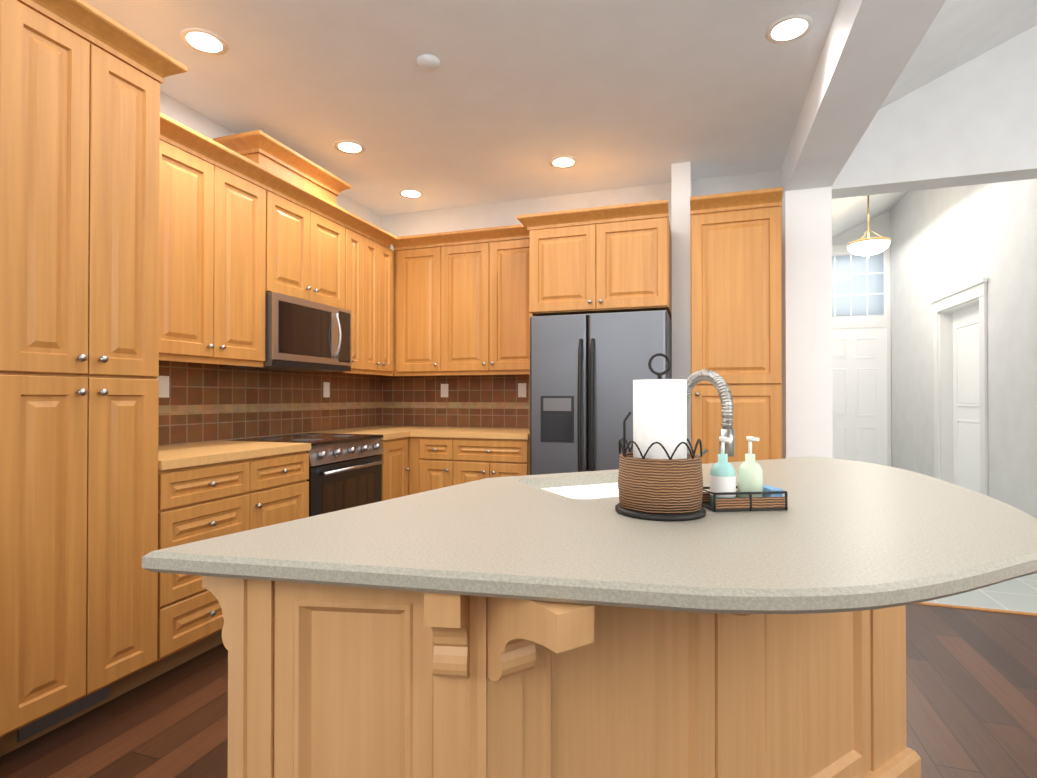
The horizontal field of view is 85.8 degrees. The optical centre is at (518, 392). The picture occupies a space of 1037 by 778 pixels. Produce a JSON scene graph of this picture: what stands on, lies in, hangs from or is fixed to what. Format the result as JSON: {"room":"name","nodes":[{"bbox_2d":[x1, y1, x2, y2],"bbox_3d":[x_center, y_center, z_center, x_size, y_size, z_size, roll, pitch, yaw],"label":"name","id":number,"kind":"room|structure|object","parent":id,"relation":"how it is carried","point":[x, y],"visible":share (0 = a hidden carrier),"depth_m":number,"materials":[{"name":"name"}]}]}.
{"room":"kitchen","nodes":[
{"label":"kitchen","id":0,"kind":"room"},
{"bbox_2d":[84,0,839,215],"bbox_3d":[-0.844,-1.667,1.198,3.425,0.100,7.310,0,0,18],"label":"ceiling","id":1,"kind":"structure","parent":0,"point":[506,100],"depth_m":2.92,"materials":[{"name":"paint"}]},
{"bbox_2d":[180,27,227,55],"bbox_3d":[-1.437,-1.604,2.555,0.196,0.006,0.196,0,0,18],"label":"recessed light","id":2,"kind":"object","parent":1,"relation":"in","point":[203,41],"visible":1,"depth_m":2.55,"materials":[{"name":"white"}]},
{"bbox_2d":[334,140,364,153],"bbox_3d":[-1.099,-1.596,3.633,0.196,0.006,0.196,0,0,18],"label":"recessed light","id":3,"kind":"object","parent":1,"relation":"in","point":[348,147],"visible":1,"depth_m":3.63,"materials":[{"name":"white"}]},
{"bbox_2d":[398,189,422,197],"bbox_3d":[-0.860,-1.589,4.460,0.196,0.006,0.196,0,0,18],"label":"recessed light","id":4,"kind":"object","parent":1,"relation":"in","point":[410,193],"visible":1,"depth_m":4.45,"materials":[{"name":"white glass"}]},
{"bbox_2d":[417,54,439,70],"bbox_3d":[-0.436,-1.595,2.706,0.112,0.022,0.112,0,0,18],"label":"smoke detector","id":5,"kind":"object","parent":1,"relation":"attached to","point":[427,62],"visible":0.98,"depth_m":2.68,"materials":[{"name":"paint"}]},
{"bbox_2d":[549,156,577,167],"bbox_3d":[0.311,-1.594,3.865,0.196,0.006,0.196,0,0,18],"label":"recessed light","id":6,"kind":"object","parent":1,"relation":"in","point":[563,162],"visible":1,"depth_m":3.86,"materials":[{"name":"white glass"}]},
{"bbox_2d":[765,14,813,43],"bbox_3d":[1.197,-1.605,2.468,0.196,0.006,0.196,0,0,18],"label":"recessed light","id":7,"kind":"object","parent":1,"relation":"in","point":[790,28],"visible":1,"depth_m":2.46,"materials":[{"name":"white glass"}]},
{"bbox_2d":[0,604,1036,777],"bbox_3d":[0.823,1.228,0.548,6.985,0.100,7.460,0,0,18],"label":"floor","id":8,"kind":"structure","parent":0,"point":[971,693],"depth_m":2.04,"materials":[{"name":"brown wood"}]},
{"bbox_2d":[0,0,167,756],"bbox_3d":[-1.841,-0.083,2.095,0.645,2.545,0.555,0,0,18],"label":"tall cabinet","id":9,"kind":"object","parent":8,"relation":"on","point":[140,234],"depth_m":1.96,"materials":[{"name":"brown wood"}]},
{"bbox_2d":[164,456,255,672],"bbox_3d":[-1.680,0.756,2.577,0.645,0.875,0.475,0,0,18],"label":"base cabinet","id":10,"kind":"object","parent":8,"relation":"on","point":[208,499],"depth_m":2.44,"materials":[{"name":"brown wood"}]},
{"bbox_2d":[168,440,310,467],"bbox_3d":[-1.608,0.299,2.785,0.653,0.038,0.906,0,0,18],"label":"countertop","id":11,"kind":"structure","parent":10,"relation":"on","point":[220,449],"depth_m":2.76,"materials":[{"name":"beige stone"}]},
{"bbox_2d":[256,448,310,527],"bbox_3d":[-1.538,0.759,3.008,0.645,0.875,0.432,0,0,18],"label":"base cabinet","id":12,"kind":"object","parent":8,"relation":"on","point":[282,485],"depth_m":2.91,"materials":[{"name":"brown wood"}]},
{"bbox_2d":[224,433,383,516],"bbox_3d":[-1.326,0.743,3.564,0.691,0.916,0.752,0,0,18],"label":"range","id":13,"kind":"object","parent":8,"relation":"on","point":[345,471],"visible":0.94,"depth_m":3.44,"materials":[{"name":"black metal"}]},
{"bbox_2d":[304,436,409,500],"bbox_3d":[-1.182,0.767,4.093,0.645,0.875,0.340,0,0,18],"label":"base cabinet","id":14,"kind":"object","parent":8,"relation":"on","point":[395,467],"depth_m":3.99,"materials":[{"name":"brown wood"}]},
{"bbox_2d":[307,426,435,439],"bbox_3d":[-1.075,0.311,4.408,0.653,0.038,0.998,0,0,18],"label":"countertop","id":15,"kind":"structure","parent":14,"relation":"on","point":[386,431],"depth_m":4.17,"materials":[{"name":"beige stone"}]},
{"bbox_2d":[409,435,451,494],"bbox_3d":[-0.556,0.770,4.423,0.372,0.875,0.645,0,0,18],"label":"base cabinet","id":16,"kind":"object","parent":8,"relation":"on","point":[430,456],"depth_m":4.13,"materials":[{"name":"brown wood"}]},
{"bbox_2d":[452,435,529,485],"bbox_3d":[-0.106,0.768,4.275,0.575,0.875,0.645,0,0,18],"label":"base cabinet","id":17,"kind":"object","parent":8,"relation":"on","point":[474,457],"depth_m":3.98,"materials":[{"name":"brown wood"}]},
{"bbox_2d":[410,427,529,438],"bbox_3d":[-0.270,0.310,4.328,0.919,0.038,0.653,0,0,18],"label":"countertop","id":18,"kind":"structure","parent":17,"relation":"on","point":[505,433],"depth_m":4.14,"materials":[{"name":"beige stone"}]},
{"bbox_2d":[202,483,920,777],"bbox_3d":[0.375,0.743,1.499,1.488,0.884,1.668,0,0,18],"label":"kitchen island","id":19,"kind":"object","parent":8,"relation":"on","point":[329,681],"visible":0.54,"depth_m":0.97,"materials":[{"name":"brown wood"}]},
{"bbox_2d":[142,457,1036,613],"bbox_3d":[0.445,0.285,1.615,1.586,0.034,1.989,0,0,18],"label":"island countertop","id":20,"kind":"structure","parent":19,"relation":"on","point":[840,535],"depth_m":0.95,"materials":[{"name":"grey stone"}]},
{"bbox_2d":[615,353,705,520],"bbox_3d":[0.314,0.088,1.240,0.196,0.352,0.196,0,0,18],"label":"paper towel holder","id":21,"kind":"object","parent":20,"relation":"on","point":[660,476],"visible":1,"depth_m":1.18,"materials":[{"name":"brown wicker"}]},
{"bbox_2d":[687,369,734,456],"bbox_3d":[0.553,0.100,1.679,0.172,0.336,0.236,0,0,18],"label":"gooseneck faucet","id":22,"kind":"object","parent":20,"relation":"on","point":[717,381],"visible":0.71,"depth_m":1.56,"materials":[{"name":"silver metal"}]},
{"bbox_2d":[702,436,787,511],"bbox_3d":[0.513,0.183,1.284,0.175,0.163,0.086,0,0,-7],"label":"soap caddy","id":23,"kind":"object","parent":20,"relation":"on","point":[752,493],"visible":0.98,"depth_m":1.26,"materials":[{"name":"black metal"}]},
{"bbox_2d":[530,310,671,474],"bbox_3d":[0.605,0.343,3.962,0.908,1.722,0.812,0,0,18],"label":"fridge","id":24,"kind":"object","parent":8,"relation":"on","point":[586,370],"visible":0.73,"depth_m":3.66,"materials":[{"name":"grey metal"}]},
{"bbox_2d":[690,187,782,463],"bbox_3d":[1.440,-0.013,3.746,0.533,2.430,0.697,0,0,18],"label":"pantry cabinet","id":25,"kind":"object","parent":8,"relation":"on","point":[736,284],"visible":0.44,"depth_m":3.46,"materials":[{"name":"brown wood"}]},
{"bbox_2d":[671,162,832,458],"bbox_3d":[1.606,-0.197,3.891,1.020,2.800,0.340,0,0,18],"label":"post","id":26,"kind":"object","parent":8,"relation":"on","point":[807,408],"visible":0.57,"depth_m":3.76,"materials":[{"name":"paint"}]},
{"bbox_2d":[160,25,1036,518],"bbox_3d":[1.451,-1.058,2.475,6.985,4.500,11.480,0,0,18],"label":"wall","id":27,"kind":"structure","parent":0,"point":[954,151],"depth_m":4.37,"materials":[{"name":"paint"}]},
{"bbox_2d":[168,120,271,365],"bbox_3d":[-1.728,-0.722,2.930,0.340,1.095,0.723,0,0,18],"label":"upper cabinet","id":28,"kind":"object","parent":27,"relation":"attached to","point":[220,202],"depth_m":2.88,"materials":[{"name":"brown wood"}]},
{"bbox_2d":[158,360,381,445],"bbox_3d":[-1.646,0.059,3.730,0.010,0.457,2.672,0,0,18],"label":"tile backsplash","id":29,"kind":"structure","parent":27,"relation":"attached to","point":[204,402],"depth_m":3.60,"materials":[{"name":"brown tile"}]},
{"bbox_2d":[157,376,168,397],"bbox_3d":[-1.890,-0.031,2.965,0.005,0.115,0.070,0,0,18],"label":"electrical outlet plate","id":30,"kind":"object","parent":29,"relation":"attached to","point":[163,386],"depth_m":2.97,"materials":[{"name":"white plastic"}]},
{"bbox_2d":[323,382,329,396],"bbox_3d":[-1.465,-0.021,4.257,0.005,0.115,0.070,0,0,18],"label":"electrical outlet plate","id":31,"kind":"object","parent":29,"relation":"attached to","point":[326,385],"depth_m":4.25,"materials":[{"name":"white plastic"}]},
{"bbox_2d":[216,132,347,309],"bbox_3d":[-1.498,-1.034,3.634,0.340,0.910,0.754,0,0,18],"label":"upper cabinet","id":32,"kind":"object","parent":27,"relation":"attached to","point":[310,230],"depth_m":3.53,"materials":[{"name":"brown wood"}]},
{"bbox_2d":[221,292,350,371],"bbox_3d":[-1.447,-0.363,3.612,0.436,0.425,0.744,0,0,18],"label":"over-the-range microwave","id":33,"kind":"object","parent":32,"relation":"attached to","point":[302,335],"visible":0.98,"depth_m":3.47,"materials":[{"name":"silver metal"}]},
{"bbox_2d":[346,212,367,371],"bbox_3d":[-1.346,-0.713,4.093,0.340,1.095,0.217,0,0,18],"label":"upper cabinet","id":34,"kind":"object","parent":27,"relation":"attached to","point":[357,228],"depth_m":4.08,"materials":[{"name":"brown wood"}]},
{"bbox_2d":[341,224,395,375],"bbox_3d":[-1.246,-0.710,4.398,0.340,1.095,0.425,0,0,18],"label":"upper cabinet","id":35,"kind":"object","parent":27,"relation":"attached to","point":[380,258],"depth_m":4.36,"materials":[{"name":"brown wood"}]},
{"bbox_2d":[392,233,439,374],"bbox_3d":[-0.770,-0.708,4.665,0.430,1.094,0.340,0,0,18],"label":"upper cabinet","id":36,"kind":"object","parent":27,"relation":"attached to","point":[416,257],"depth_m":4.50,"materials":[{"name":"brown wood"}]},
{"bbox_2d":[382,374,528,428],"bbox_3d":[-0.468,0.066,4.744,1.554,0.457,0.010,0,0,18],"label":"tile backsplash","id":37,"kind":"structure","parent":27,"relation":"attached to","point":[475,401],"depth_m":4.76,"materials":[{"name":"brown tile"}]},
{"bbox_2d":[441,384,447,396],"bbox_3d":[-0.635,-0.017,4.792,0.070,0.115,0.005,0,0,18],"label":"electrical outlet plate","id":38,"kind":"object","parent":37,"relation":"attached to","point":[444,387],"depth_m":4.79,"materials":[{"name":"white plastic"}]},
{"bbox_2d":[518,383,525,396],"bbox_3d":[0.030,-0.019,4.573,0.070,0.115,0.005,0,0,18],"label":"electrical outlet plate","id":39,"kind":"object","parent":37,"relation":"attached to","point":[521,386],"depth_m":4.57,"materials":[{"name":"white plastic"}]},
{"bbox_2d":[440,223,531,374],"bbox_3d":[-0.175,-0.710,4.470,0.822,1.094,0.340,0,0,18],"label":"upper cabinet","id":40,"kind":"object","parent":27,"relation":"attached to","point":[469,302],"depth_m":4.32,"materials":[{"name":"brown wood"}]},
{"bbox_2d":[528,199,671,319],"bbox_3d":[0.622,-0.888,4.049,0.939,0.676,0.645,0,0,18],"label":"upper cabinet","id":41,"kind":"object","parent":27,"relation":"attached to","point":[616,258],"depth_m":3.73,"materials":[{"name":"brown wood"}]},
{"bbox_2d":[832,243,891,466],"bbox_3d":[4.373,-0.365,7.371,0.945,3.190,0.038,0,0,18],"label":"door","id":42,"kind":"structure","parent":27,"relation":"attached to","point":[861,364],"depth_m":7.33,"materials":[{"name":"painted wood"},{"name":"glass"}]},
{"bbox_2d":[930,277,987,495],"bbox_3d":[4.253,0.117,5.303,0.190,2.195,1.170,0,0,18],"label":"door","id":43,"kind":"structure","parent":27,"relation":"attached to","point":[960,394],"depth_m":5.46,"materials":[{"name":"white wood"}]},
{"bbox_2d":[832,0,1036,237],"bbox_3d":[3.163,-2.526,2.002,3.430,1.609,11.330,0,0,18],"label":"ceiling","id":44,"kind":"structure","parent":0,"point":[959,33],"depth_m":3.22,"materials":[{"name":"paint"}]},
{"bbox_2d":[781,0,945,197],"bbox_3d":[0.892,-1.567,0.547,0.280,0.350,7.160,0,0,18],"label":"ceiling beam","id":45,"kind":"structure","parent":44,"relation":"attached to","point":[869,48],"depth_m":2.50,"materials":[{"name":"paint"}]},
{"bbox_2d":[847,195,890,257],"bbox_3d":[3.600,-1.724,5.742,0.390,0.678,0.390,0,0,18],"label":"pendant lamp","id":46,"kind":"object","parent":44,"relation":"hanging from","point":[868,247],"visible":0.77,"depth_m":5.64,"materials":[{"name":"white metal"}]},
{"bbox_2d":[915,573,1036,615],"bbox_3d":[4.251,1.259,5.042,3.280,0.106,4.820,0,0,18],"label":"floor","id":47,"kind":"structure","parent":0,"point":[1016,595],"depth_m":3.23,"materials":[{"name":"grey tile"}]}
]}

